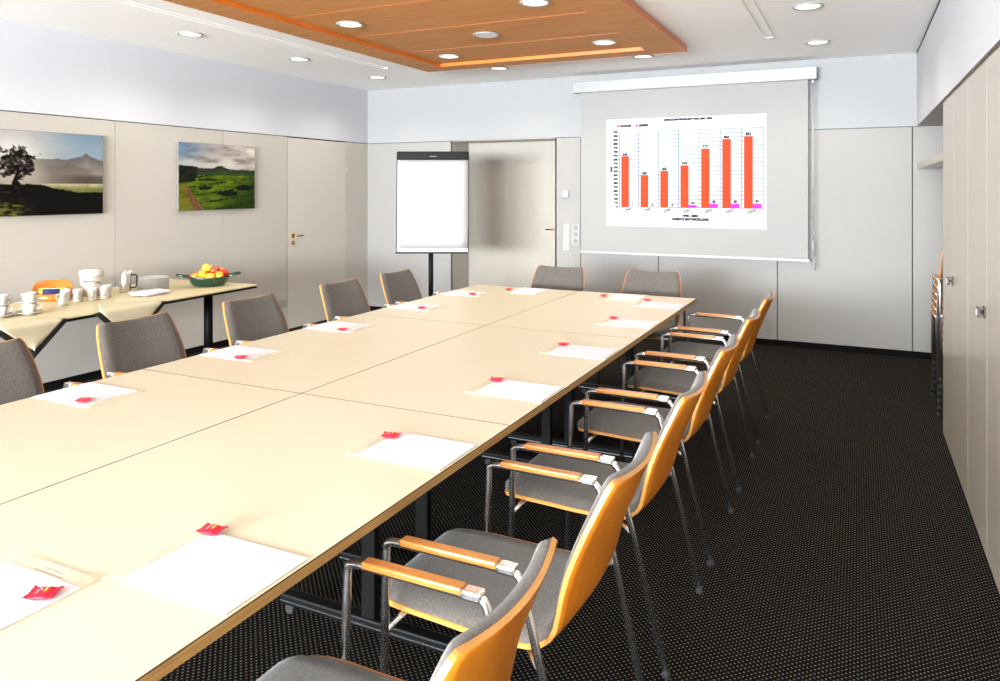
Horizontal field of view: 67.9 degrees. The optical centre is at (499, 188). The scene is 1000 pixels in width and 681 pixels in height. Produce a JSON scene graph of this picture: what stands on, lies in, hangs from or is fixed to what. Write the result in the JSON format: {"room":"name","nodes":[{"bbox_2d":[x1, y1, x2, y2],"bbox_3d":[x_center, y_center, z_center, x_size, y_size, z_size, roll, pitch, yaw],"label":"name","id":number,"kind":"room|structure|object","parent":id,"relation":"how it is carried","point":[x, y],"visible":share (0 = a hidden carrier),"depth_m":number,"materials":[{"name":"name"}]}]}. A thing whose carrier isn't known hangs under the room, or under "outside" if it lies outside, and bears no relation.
{"room":"conference room","nodes":[
{"label":"conference room","id":0,"kind":"room"},
{"bbox_2d":[0,17,367,382],"bbox_3d":[-4.871,0.152,3.021,0.250,2.775,14.410,0,0,26],"label":"wall","id":1,"kind":"structure","parent":0,"point":[143,101],"depth_m":6.54,"materials":[{"name":"beige"}]},
{"bbox_2d":[0,129,102,216],"bbox_3d":[-3.454,-0.112,5.632,0.027,0.633,0.945,0,0,26],"label":"print","id":2,"kind":"object","parent":1,"relation":"attached to","point":[42,173],"visible":1,"depth_m":5.66,"materials":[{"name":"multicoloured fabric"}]},
{"bbox_2d":[43,339,228,389],"bbox_3d":[-5.116,1.512,2.268,0.013,0.056,12.840,0,0,26],"label":"baseboard","id":3,"kind":"structure","parent":1,"relation":"attached to","point":[77,378],"depth_m":5.97,"materials":[{"name":"black"}]},
{"bbox_2d":[177,142,254,210],"bbox_3d":[-2.719,-0.110,7.154,0.027,0.630,0.945,0,0,26],"label":"print","id":4,"kind":"object","parent":1,"relation":"attached to","point":[209,176],"visible":1,"depth_m":7.09,"materials":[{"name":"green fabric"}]},
{"bbox_2d":[287,137,347,328],"bbox_3d":[-2.061,0.487,8.523,0.083,2.082,1.054,0,0,26],"label":"door","id":5,"kind":"structure","parent":1,"relation":"in","point":[316,169],"depth_m":8.44,"materials":[{"name":"laminate"}]},
{"bbox_2d":[0,0,938,90],"bbox_3d":[-1.711,-1.310,1.719,7.175,0.150,15.210,0,0,26],"label":"ceiling","id":6,"kind":"structure","parent":0,"point":[713,32],"depth_m":6.03,"materials":[{"name":"white paint"}]},
{"bbox_2d":[176,31,203,36],"bbox_3d":[-2.473,-1.230,5.922,0.204,0.010,0.204,0,0,26],"label":"recessed light","id":7,"kind":"object","parent":6,"relation":"in","point":[181,33],"visible":1,"depth_m":5.91,"materials":[{"name":"white"}]},
{"bbox_2d":[110,0,388,68],"bbox_3d":[-2.224,-1.232,5.436,0.078,0.005,4.860,0,0,26],"label":"rail","id":8,"kind":"object","parent":6,"relation":"attached to","point":[110,0],"visible":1,"depth_m":5.79,"materials":[{"name":"white paint"}]},
{"bbox_2d":[164,0,686,71],"bbox_3d":[-1.092,-1.202,3.782,2.595,0.057,7.064,0,0,26],"label":"ceiling panel","id":9,"kind":"object","parent":6,"relation":"attached to","point":[409,33],"visible":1,"depth_m":5.54,"materials":[{"name":"brown wood"}]},
{"bbox_2d":[336,21,363,27],"bbox_3d":[-1.102,-1.203,5.450,0.204,0.010,0.204,0,0,26],"label":"recessed light","id":10,"kind":"object","parent":9,"relation":"attached to","point":[348,24],"visible":1,"depth_m":5.44,"materials":[{"name":"white"}]},
{"bbox_2d":[473,32,498,37],"bbox_3d":[-0.109,-1.201,5.804,0.206,0.014,0.206,0,0,26],"label":"ceiling speaker","id":11,"kind":"object","parent":9,"relation":"attached to","point":[477,34],"visible":1,"depth_m":5.77,"materials":[{"name":"grey plastic"}]},
{"bbox_2d":[519,0,550,6],"bbox_3d":[0.227,-1.203,4.809,0.204,0.010,0.204,0,0,26],"label":"recessed light","id":12,"kind":"object","parent":9,"relation":"attached to","point":[529,3],"visible":1,"depth_m":4.81,"materials":[{"name":"white"}]},
{"bbox_2d":[523,0,546,4],"bbox_3d":[0.227,-1.206,4.809,0.158,0.001,0.158,0,0,26],"label":"diffuser","id":13,"kind":"object","parent":12,"relation":"attached to","point":[542,3],"depth_m":4.81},
{"bbox_2d":[592,40,616,44],"bbox_3d":[0.865,-1.203,6.133,0.204,0.010,0.204,0,0,26],"label":"recessed light","id":14,"kind":"object","parent":9,"relation":"attached to","point":[598,42],"visible":1,"depth_m":6.12,"materials":[{"name":"white"}]},
{"bbox_2d":[740,0,773,37],"bbox_3d":[1.130,-1.232,3.851,0.078,0.005,4.920,0,0,26],"label":"rail","id":15,"kind":"object","parent":6,"relation":"attached to","point":[740,0],"visible":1,"depth_m":5.37,"materials":[{"name":"white paint"}]},
{"bbox_2d":[792,2,823,10],"bbox_3d":[2.084,-1.230,5.023,0.204,0.010,0.204,0,0,26],"label":"recessed light","id":16,"kind":"object","parent":6,"relation":"in","point":[810,5],"visible":1,"depth_m":5.01,"materials":[{"name":"white"}]},
{"bbox_2d":[797,4,818,8],"bbox_3d":[2.084,-1.233,5.023,0.158,0.001,0.158,0,0,26],"label":"diffuser","id":17,"kind":"object","parent":16,"relation":"attached to","point":[809,4],"depth_m":5.03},
{"bbox_2d":[805,40,830,44],"bbox_3d":[2.679,-1.230,6.257,0.204,0.010,0.204,0,0,26],"label":"recessed light","id":18,"kind":"object","parent":6,"relation":"in","point":[812,42],"visible":1,"depth_m":6.25,"materials":[{"name":"white"}]},
{"bbox_2d":[44,320,999,680],"bbox_3d":[-1.711,1.590,1.719,7.175,0.100,15.210,0,0,26],"label":"floor","id":19,"kind":"structure","parent":0,"point":[850,548],"depth_m":3.07,"materials":[{"name":"carpet"}]},
{"bbox_2d":[0,338,83,404],"bbox_3d":[-1.970,1.106,3.026,0.690,0.868,0.610,0,0,26],"label":"chair","id":20,"kind":"object","parent":19,"relation":"on","point":[20,378],"visible":0.15,"depth_m":3.27,"materials":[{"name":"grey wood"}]},
{"bbox_2d":[0,279,256,347],"bbox_3d":[-2.930,1.170,5.266,0.960,0.740,2.400,0,0,23],"label":"table","id":21,"kind":"object","parent":19,"relation":"on","point":[180,290],"visible":0.35,"depth_m":5.49,"materials":[{"name":"laminate"}]},
{"bbox_2d":[0,312,15,317],"bbox_3d":[-3.098,0.789,4.603,0.160,0.020,0.160,0,0,26],"label":"saucer","id":22,"kind":"object","parent":21,"relation":"on","point":[10,313],"visible":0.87,"depth_m":4.59,"materials":[{"name":"beige ceramic"}]},
{"bbox_2d":[0,305,13,315],"bbox_3d":[-3.096,0.761,4.609,0.084,0.062,0.097,0,0,19],"label":"coffee cup","id":23,"kind":"object","parent":22,"relation":"on","point":[3,310],"visible":0.94,"depth_m":4.59,"materials":[{"name":"beige ceramic"}]},
{"bbox_2d":[14,309,43,314],"bbox_3d":[-2.990,0.789,4.712,0.160,0.020,0.160,0,0,26],"label":"saucer","id":24,"kind":"object","parent":21,"relation":"on","point":[38,310],"visible":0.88,"depth_m":4.69,"materials":[{"name":"beige ceramic"}]},
{"bbox_2d":[21,303,41,312],"bbox_3d":[-2.988,0.761,4.718,0.084,0.062,0.097,0,0,19],"label":"coffee cup","id":25,"kind":"object","parent":24,"relation":"on","point":[26,308],"visible":0.88,"depth_m":4.68,"materials":[{"name":"beige ceramic"}]},
{"bbox_2d":[14,298,43,303],"bbox_3d":[-2.990,0.720,4.712,0.160,0.020,0.160,0,0,26],"label":"saucer","id":26,"kind":"object","parent":25,"relation":"on","point":[37,299],"visible":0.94,"depth_m":4.69,"materials":[{"name":"beige ceramic"}]},
{"bbox_2d":[21,292,39,301],"bbox_3d":[-2.990,0.692,4.718,0.084,0.062,0.097,0,0,-6],"label":"coffee cup","id":27,"kind":"object","parent":26,"relation":"on","point":[26,296],"visible":0.95,"depth_m":4.68,"materials":[{"name":"beige ceramic"}]},
{"bbox_2d":[0,319,68,358],"bbox_3d":[-2.822,0.907,4.418,0.134,0.216,0.464,0,0,23],"label":"black undercloth","id":28,"kind":"object","parent":21,"relation":"on","point":[3,335],"visible":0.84,"depth_m":4.44,"materials":[{"name":"black fabric"}]},
{"bbox_2d":[0,317,62,350],"bbox_3d":[-2.910,0.879,4.455,0.334,0.166,0.390,0,0,23],"label":"napkin","id":29,"kind":"object","parent":28,"relation":"on","point":[33,331],"visible":0.98,"depth_m":4.40,"materials":[{"name":"beige fabric"}]},
{"bbox_2d":[31,279,73,301],"bbox_3d":[-3.207,0.732,5.322,0.260,0.135,0.191,0,0,-31],"label":"basket","id":30,"kind":"object","parent":21,"relation":"on","point":[57,283],"visible":0.52,"depth_m":5.36,"materials":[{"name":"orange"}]},
{"bbox_2d":[55,292,68,305],"bbox_3d":[-2.989,0.755,5.072,0.068,0.088,0.066,0,0,29],"label":"milk jug","id":31,"kind":"object","parent":21,"relation":"on","point":[62,301],"visible":1,"depth_m":5.05,"materials":[{"name":"beige ceramic"}]},
{"bbox_2d":[73,288,83,301],"bbox_3d":[-2.981,0.755,5.252,0.085,0.088,0.068,0,0,24],"label":"mug","id":32,"kind":"object","parent":21,"relation":"on","point":[78,292],"visible":1,"depth_m":5.23,"materials":[{"name":"beige ceramic"}]},
{"bbox_2d":[79,268,103,296],"bbox_3d":[-3.051,0.700,5.541,0.168,0.199,0.168,0,0,-29],"label":"canister","id":33,"kind":"object","parent":21,"relation":"on","point":[89,277],"visible":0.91,"depth_m":5.48,"materials":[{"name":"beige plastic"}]},
{"bbox_2d":[87,287,96,300],"bbox_3d":[-2.908,0.755,5.300,0.085,0.088,0.068,0,0,24],"label":"mug","id":34,"kind":"object","parent":21,"relation":"on","point":[91,292],"visible":1,"depth_m":5.28,"materials":[{"name":"beige ceramic"}]},
{"bbox_2d":[98,286,108,298],"bbox_3d":[-2.859,0.755,5.365,0.085,0.088,0.068,0,0,24],"label":"mug","id":35,"kind":"object","parent":21,"relation":"on","point":[103,290],"visible":1,"depth_m":5.34,"materials":[{"name":"beige ceramic"}]},
{"bbox_2d":[119,270,137,292],"bbox_3d":[-2.875,0.717,5.743,0.132,0.166,0.084,0,0,-24],"label":"thermos jug","id":36,"kind":"object","parent":21,"relation":"on","point":[124,276],"visible":1,"depth_m":5.70,"materials":[{"name":"silver metal"}]},
{"bbox_2d":[95,301,166,322],"bbox_3d":[-2.551,0.937,5.064,0.134,0.276,0.585,0,0,23],"label":"black undercloth","id":37,"kind":"object","parent":21,"relation":"on","point":[99,315],"visible":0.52,"depth_m":4.85,"materials":[{"name":"black fabric"}]},
{"bbox_2d":[99,300,161,321],"bbox_3d":[-2.639,0.909,5.101,0.334,0.226,0.496,0,0,23],"label":"napkin","id":38,"kind":"object","parent":37,"relation":"on","point":[114,311],"visible":0.7,"depth_m":5.04,"materials":[{"name":"beige fabric"}]},
{"bbox_2d":[130,292,167,295],"bbox_3d":[-2.633,0.791,5.589,0.150,0.006,0.240,0,0,18],"label":"paper napkin","id":39,"kind":"object","parent":21,"relation":"on","point":[164,292],"visible":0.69,"depth_m":5.49,"materials":[{"name":"grey"}]},
{"bbox_2d":[130,291,169,295],"bbox_3d":[-2.632,0.784,5.582,0.150,0.006,0.240,0,0,24],"label":"paper napkin","id":40,"kind":"object","parent":39,"relation":"on","point":[167,291],"visible":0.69,"depth_m":5.50,"materials":[{"name":"grey"}]},
{"bbox_2d":[129,291,166,294],"bbox_3d":[-2.631,0.777,5.575,0.150,0.006,0.240,0,0,30],"label":"paper napkin","id":41,"kind":"object","parent":40,"relation":"on","point":[162,291],"visible":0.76,"depth_m":5.49,"materials":[{"name":"grey"}]},
{"bbox_2d":[129,288,169,293],"bbox_3d":[-2.630,0.771,5.568,0.150,0.006,0.240,0,0,36],"label":"paper napkin","id":42,"kind":"object","parent":41,"relation":"on","point":[157,289],"visible":1,"depth_m":5.54,"materials":[{"name":"grey"}]},
{"bbox_2d":[176,271,240,286],"bbox_3d":[-2.385,0.744,6.080,0.503,0.107,0.236,0,0,-21],"label":"fruit bowl","id":43,"kind":"object","parent":21,"relation":"on","point":[218,281],"visible":0.94,"depth_m":5.99,"materials":[{"name":"green ceramic"}]},
{"bbox_2d":[0,369,299,504],"bbox_3d":[-1.528,1.170,2.369,0.897,0.740,1.599,0,0,26],"label":"conference table","id":44,"kind":"object","parent":19,"relation":"on","point":[44,443],"visible":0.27,"depth_m":2.52,"materials":[{"name":"beige laminate"}]},
{"bbox_2d":[33,382,142,407],"bbox_3d":[-1.593,0.798,2.878,0.325,0.003,0.232,0,0,26],"label":"pad","id":45,"kind":"object","parent":44,"relation":"on","point":[100,393],"visible":1,"depth_m":2.87,"materials":[{"name":"beige"}]},
{"bbox_2d":[96,312,218,378],"bbox_3d":[-1.629,1.106,3.734,0.690,0.868,0.610,0,0,26],"label":"chair","id":46,"kind":"object","parent":19,"relation":"on","point":[126,346],"visible":0.34,"depth_m":3.83,"materials":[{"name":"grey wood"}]},
{"bbox_2d":[0,394,509,680],"bbox_3d":[-0.718,1.170,1.978,0.897,0.740,1.599,0,0,26],"label":"conference table","id":47,"kind":"object","parent":19,"relation":"on","point":[281,475],"visible":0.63,"depth_m":1.85,"materials":[{"name":"beige laminate"}]},
{"bbox_2d":[0,555,98,630],"bbox_3d":[-0.994,0.798,1.420,0.232,0.003,0.325,0,0,26],"label":"pad","id":48,"kind":"object","parent":47,"relation":"on","point":[18,577],"visible":1,"depth_m":1.50,"materials":[{"name":"beige"}]},
{"bbox_2d":[21,585,63,600],"bbox_3d":[-0.890,0.789,1.445,0.061,0.016,0.042,0,0,-1],"label":"candy packet","id":49,"kind":"object","parent":48,"relation":"on","point":[41,593],"visible":1,"depth_m":1.44,"materials":[{"name":"red plastic"}]},
{"bbox_2d":[109,531,308,614],"bbox_3d":[-0.609,0.798,1.565,0.325,0.003,0.232,0,0,26],"label":"paper","id":50,"kind":"object","parent":47,"relation":"on","point":[219,573],"visible":1,"depth_m":1.55,"materials":[{"name":"beige"}]},
{"bbox_2d":[195,522,227,535],"bbox_3d":[-0.665,0.789,1.714,0.061,0.016,0.042,0,0,17],"label":"candy packet","id":51,"kind":"object","parent":50,"relation":"on","point":[207,529],"visible":1,"depth_m":1.71,"materials":[{"name":"red plastic"}]},
{"bbox_2d":[346,430,476,470],"bbox_3d":[-0.268,0.798,2.272,0.325,0.003,0.232,0,0,26],"label":"pad","id":52,"kind":"object","parent":47,"relation":"on","point":[431,453],"visible":1,"depth_m":2.25,"materials":[{"name":"beige"}]},
{"bbox_2d":[381,431,400,438],"bbox_3d":[-0.348,0.789,2.372,0.061,0.016,0.042,0,0,11],"label":"candy packet","id":53,"kind":"object","parent":52,"relation":"on","point":[391,435],"visible":1,"depth_m":2.36,"materials":[{"name":"red plastic"}]},
{"bbox_2d":[222,293,317,346],"bbox_3d":[-1.277,1.106,4.463,0.690,0.868,0.610,0,0,26],"label":"chair","id":54,"kind":"object","parent":19,"relation":"on","point":[251,319],"visible":0.35,"depth_m":4.57,"materials":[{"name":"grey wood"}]},
{"bbox_2d":[144,314,485,393],"bbox_3d":[-0.832,1.170,3.813,0.897,0.740,1.599,0,0,26],"label":"conference table","id":55,"kind":"object","parent":19,"relation":"on","point":[312,359],"visible":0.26,"depth_m":3.57,"materials":[{"name":"beige wood"}]},
{"bbox_2d":[200,345,285,361],"bbox_3d":[-1.246,0.798,3.599,0.325,0.003,0.232,0,0,26],"label":"pad","id":56,"kind":"object","parent":55,"relation":"on","point":[254,353],"visible":1,"depth_m":3.59,"materials":[{"name":"beige"}]},
{"bbox_2d":[306,321,375,332],"bbox_3d":[-0.916,0.798,4.283,0.325,0.003,0.232,0,0,26],"label":"pad","id":57,"kind":"object","parent":55,"relation":"on","point":[332,325],"visible":1,"depth_m":4.28,"materials":[{"name":"beige"}]},
{"bbox_2d":[320,278,394,321],"bbox_3d":[-0.893,1.106,5.260,0.690,0.868,0.610,0,0,26],"label":"chair","id":58,"kind":"object","parent":19,"relation":"on","point":[347,298],"visible":0.39,"depth_m":5.37,"materials":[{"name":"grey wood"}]},
{"bbox_2d":[256,537,557,680],"bbox_3d":[-0.263,1.106,1.390,0.690,0.868,0.610,0,0,26],"label":"chair","id":59,"kind":"object","parent":19,"relation":"on","point":[486,651],"visible":1,"depth_m":1.40,"materials":[{"name":"brown wood"}]},
{"bbox_2d":[380,269,444,304],"bbox_3d":[-0.576,1.106,5.918,0.690,0.868,0.610,0,0,26],"label":"chair","id":60,"kind":"object","parent":19,"relation":"on","point":[399,287],"visible":0.23,"depth_m":6.03,"materials":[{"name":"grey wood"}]},
{"bbox_2d":[395,151,468,296],"bbox_3d":[-0.673,0.585,7.412,0.633,1.910,0.593,0,0,41],"label":"flipchart","id":61,"kind":"object","parent":19,"relation":"on","point":[432,187],"visible":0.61,"depth_m":7.40,"materials":[{"name":"grey plastic"}]},
{"bbox_2d":[395,252,467,253],"bbox_3d":[-0.679,0.639,7.368,0.712,0.017,0.075,0,0,0],"label":"tray","id":62,"kind":"object","parent":61,"relation":"on","point":[395,252],"depth_m":7.33,"materials":[{"name":"black metal"}]},
{"bbox_2d":[302,325,636,565],"bbox_3d":[-0.022,1.170,3.422,0.897,0.740,1.599,0,0,26],"label":"conference table","id":63,"kind":"object","parent":19,"relation":"on","point":[434,379],"visible":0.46,"depth_m":3.21,"materials":[{"name":"beige wood"}]},
{"bbox_2d":[465,379,562,401],"bbox_3d":[0.058,0.798,2.948,0.325,0.003,0.232,0,0,26],"label":"pad","id":64,"kind":"object","parent":63,"relation":"on","point":[527,391],"visible":0.98,"depth_m":2.93,"materials":[{"name":"beige"}]},
{"bbox_2d":[540,344,618,359],"bbox_3d":[0.392,0.798,3.641,0.325,0.003,0.232,0,0,26],"label":"pad","id":65,"kind":"object","parent":63,"relation":"on","point":[568,350],"visible":0.98,"depth_m":3.62,"materials":[{"name":"beige"}]},
{"bbox_2d":[362,285,577,324],"bbox_3d":[-0.136,1.170,5.256,0.897,0.740,1.599,0,0,26],"label":"conference table","id":66,"kind":"object","parent":19,"relation":"on","point":[487,309],"visible":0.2,"depth_m":5.07,"materials":[{"name":"beige wood"}]},
{"bbox_2d":[389,302,446,310],"bbox_3d":[-0.559,0.798,5.022,0.325,0.003,0.232,0,0,26],"label":"pad","id":67,"kind":"object","parent":66,"relation":"on","point":[407,305],"visible":1,"depth_m":5.00,"materials":[{"name":"beige"}]},
{"bbox_2d":[441,290,491,296],"bbox_3d":[-0.255,0.798,5.652,0.325,0.003,0.232,0,0,26],"label":"pad","id":68,"kind":"object","parent":66,"relation":"on","point":[454,292],"visible":1,"depth_m":5.62,"materials":[{"name":"beige"}]},
{"bbox_2d":[506,287,549,294],"bbox_3d":[0.223,0.798,5.779,0.232,0.003,0.325,0,0,26],"label":"pad","id":69,"kind":"object","parent":66,"relation":"on","point":[524,290],"visible":1,"depth_m":5.73,"materials":[{"name":"beige"}]},
{"bbox_2d":[380,431,656,680],"bbox_3d":[0.062,1.106,2.018,0.690,0.868,0.610,0,0,26],"label":"chair","id":70,"kind":"object","parent":19,"relation":"on","point":[496,563],"visible":0.9,"depth_m":1.88,"materials":[{"name":"brown wood"}]},
{"bbox_2d":[531,265,583,290],"bbox_3d":[0.389,1.106,6.157,0.610,0.868,0.690,0,0,26],"label":"chair","id":71,"kind":"object","parent":19,"relation":"on","point":[545,277],"visible":0.17,"depth_m":6.40,"materials":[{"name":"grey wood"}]},
{"bbox_2d":[489,291,695,462],"bbox_3d":[0.675,1.170,4.865,0.897,0.740,1.599,0,0,26],"label":"conference table","id":72,"kind":"object","parent":19,"relation":"on","point":[579,312],"visible":0.56,"depth_m":4.60,"materials":[{"name":"beige laminate"}]},
{"bbox_2d":[606,293,648,301],"bbox_3d":[0.935,0.798,5.436,0.232,0.003,0.325,0,0,26],"label":"pad","id":73,"kind":"object","parent":72,"relation":"on","point":[622,297],"visible":1,"depth_m":5.42,"materials":[{"name":"beige"}]},
{"bbox_2d":[596,318,659,328],"bbox_3d":[0.762,0.798,4.407,0.325,0.003,0.232,0,0,26],"label":"pad","id":74,"kind":"object","parent":72,"relation":"on","point":[608,321],"visible":0.98,"depth_m":4.38,"materials":[{"name":"beige"}]},
{"bbox_2d":[631,301,685,308],"bbox_3d":[1.092,0.798,5.091,0.325,0.003,0.232,0,0,26],"label":"pad","id":75,"kind":"object","parent":72,"relation":"on","point":[640,303],"visible":1,"depth_m":5.09,"materials":[{"name":"beige"}]},
{"bbox_2d":[505,370,707,679],"bbox_3d":[0.393,1.106,2.703,0.690,0.868,0.610,0,0,26],"label":"chair","id":76,"kind":"object","parent":19,"relation":"on","point":[570,497],"visible":0.81,"depth_m":2.55,"materials":[{"name":"brown wood"}]},
{"bbox_2d":[597,269,685,383],"bbox_3d":[1.123,1.106,5.803,0.610,0.868,0.690,0,0,26],"label":"chair","id":77,"kind":"object","parent":19,"relation":"on","point":[666,284],"visible":0.24,"depth_m":6.01,"materials":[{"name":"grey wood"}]},
{"bbox_2d":[578,334,738,565],"bbox_3d":[0.729,1.106,3.401,0.690,0.868,0.610,0,0,26],"label":"chair","id":78,"kind":"object","parent":19,"relation":"on","point":[604,422],"visible":0.81,"depth_m":3.25,"materials":[{"name":"brown wood"}]},
{"bbox_2d":[627,308,759,492],"bbox_3d":[1.081,1.106,4.130,0.690,0.868,0.610,0,0,26],"label":"chair","id":79,"kind":"object","parent":19,"relation":"on","point":[650,379],"visible":0.82,"depth_m":3.99,"materials":[{"name":"brown wood"}]},
{"bbox_2d":[664,291,774,444],"bbox_3d":[1.422,1.106,4.837,0.690,0.868,0.610,0,0,26],"label":"chair","id":80,"kind":"object","parent":19,"relation":"on","point":[708,351],"visible":0.76,"depth_m":4.72,"materials":[{"name":"brown wood"}]},
{"bbox_2d":[930,309,942,415],"bbox_3d":[3.339,1.106,5.139,0.610,0.868,0.690,0,0,26],"label":"chair","id":81,"kind":"object","parent":19,"relation":"on","point":[932,311],"visible":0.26,"depth_m":5.24,"materials":[{"name":"brown wood"}]},
{"bbox_2d":[930,302,942,409],"bbox_3d":[3.326,1.052,5.112,0.610,0.868,0.690,0,0,26],"label":"chair","id":82,"kind":"object","parent":81,"relation":"on","point":[934,305],"visible":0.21,"depth_m":5.05,"materials":[{"name":"brown wood"}]},
{"bbox_2d":[931,295,942,402],"bbox_3d":[3.313,0.998,5.085,0.610,0.868,0.690,0,0,26],"label":"chair","id":83,"kind":"object","parent":82,"relation":"on","point":[933,297],"visible":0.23,"depth_m":5.04,"materials":[{"name":"brown wood"}]},
{"bbox_2d":[931,288,942,395],"bbox_3d":[3.300,0.944,5.058,0.610,0.868,0.690,0,0,26],"label":"chair","id":84,"kind":"object","parent":83,"relation":"on","point":[934,290],"visible":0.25,"depth_m":5.08,"materials":[{"name":"brown wood"}]},
{"bbox_2d":[932,281,942,388],"bbox_3d":[3.287,0.890,5.031,0.610,0.868,0.690,0,0,26],"label":"chair","id":85,"kind":"object","parent":84,"relation":"on","point":[935,283],"visible":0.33,"depth_m":4.94,"materials":[{"name":"brown wood"}]},
{"bbox_2d":[932,252,942,381],"bbox_3d":[3.274,0.836,5.004,0.610,0.868,0.690,0,0,26],"label":"chair","id":86,"kind":"object","parent":85,"relation":"on","point":[935,276],"visible":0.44,"depth_m":4.90,"materials":[{"name":"brown wood"}]},
{"bbox_2d":[943,79,967,501],"bbox_3d":[2.775,0.501,3.995,0.632,2.078,1.165,0,0,26],"label":"tall cabinet","id":87,"kind":"object","parent":19,"relation":"on","point":[955,108],"visible":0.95,"depth_m":4.05,"materials":[{"name":"paint"}]},
{"bbox_2d":[968,47,999,593],"bbox_3d":[2.268,0.501,2.944,0.632,2.078,1.165,0,0,26],"label":"tall cabinet","id":88,"kind":"object","parent":19,"relation":"on","point":[984,83],"visible":1,"depth_m":3.12,"materials":[{"name":"paint"}]},
{"bbox_2d":[367,52,942,352],"bbox_3d":[1.465,0.152,8.187,7.075,2.775,0.600,0,0,26],"label":"wall","id":89,"kind":"structure","parent":0,"point":[878,217],"depth_m":7.11,"materials":[{"name":"white"}]},
{"bbox_2d":[469,141,554,287],"bbox_3d":[0.191,0.486,8.891,1.297,2.084,0.099,0,0,26],"label":"door","id":90,"kind":"structure","parent":89,"relation":"in","point":[512,184],"depth_m":8.94,"materials":[{"name":"laminate"}]},
{"bbox_2d":[563,224,569,250],"bbox_3d":[0.734,0.540,8.197,0.084,0.300,0.015,0,0,26],"label":"switch panel","id":91,"kind":"object","parent":89,"relation":"attached to","point":[566,227],"visible":1,"depth_m":8.19,"materials":[{"name":"grey plastic"}]},
{"bbox_2d":[572,224,578,244],"bbox_3d":[0.829,0.505,8.152,0.090,0.226,0.015,0,0,26],"label":"panel","id":92,"kind":"object","parent":89,"relation":"attached to","point":[575,227],"visible":1,"depth_m":8.15,"materials":[{"name":"grey plastic"}]},
{"bbox_2d":[370,306,942,358],"bbox_3d":[1.339,1.512,7.926,6.675,0.057,0.020,0,0,26],"label":"baseboard","id":93,"kind":"structure","parent":89,"relation":"attached to","point":[866,350],"depth_m":7.02,"materials":[{"name":"black"}]},
{"bbox_2d":[573,66,816,261],"bbox_3d":[1.910,-0.231,7.559,2.432,1.858,0.144,0,0,26],"label":"projection screen","id":94,"kind":"object","parent":89,"relation":"attached to","point":[706,165],"visible":1,"depth_m":7.49,"materials":[{"name":"grey plastic"}]},
{"bbox_2d":[811,79,815,269],"bbox_3d":[2.956,-0.132,6.993,0.037,1.803,0.029,0,0,26],"label":"rod","id":95,"kind":"object","parent":94,"relation":"hanging from","point":[812,80],"visible":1,"depth_m":6.99,"materials":[{"name":"silver metal"}]},
{"bbox_2d":[917,0,999,126],"bbox_3d":[0.975,-0.883,0.145,0.670,0.647,14.309,0,0,26],"label":"wall","id":96,"kind":"structure","parent":89,"relation":"attached to","point":[961,34],"depth_m":4.22,"materials":[{"name":"grey paint"}]},
{"bbox_3d":[3.929,0.153,5.383,0.200,2.775,2.510,0,0,26],"label":"wall niche","id":97,"kind":"object","parent":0,"visible":0},
{"bbox_2d":[917,153,942,168],"bbox_3d":[3.558,-0.203,5.553,0.616,0.050,2.315,0,0,26],"label":"niche shelf","id":98,"kind":"object","parent":97,"relation":"attached to","point":[936,162],"visible":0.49,"depth_m":5.73,"materials":[{"name":"paint"}]},
{"bbox_3d":[0.031,0.501,-1.984,0.820,2.078,9.652,0,0,26],"label":"wall","id":99,"kind":"structure","parent":0,"visible":0},
{"bbox_2d":[945,43,999,100],"bbox_3d":[0.453,-0.549,-0.893,0.608,0.022,11.985,0,0,26],"label":"trim","id":100,"kind":"structure","parent":99,"relation":"attached to","point":[998,45],"depth_m":3.46,"materials":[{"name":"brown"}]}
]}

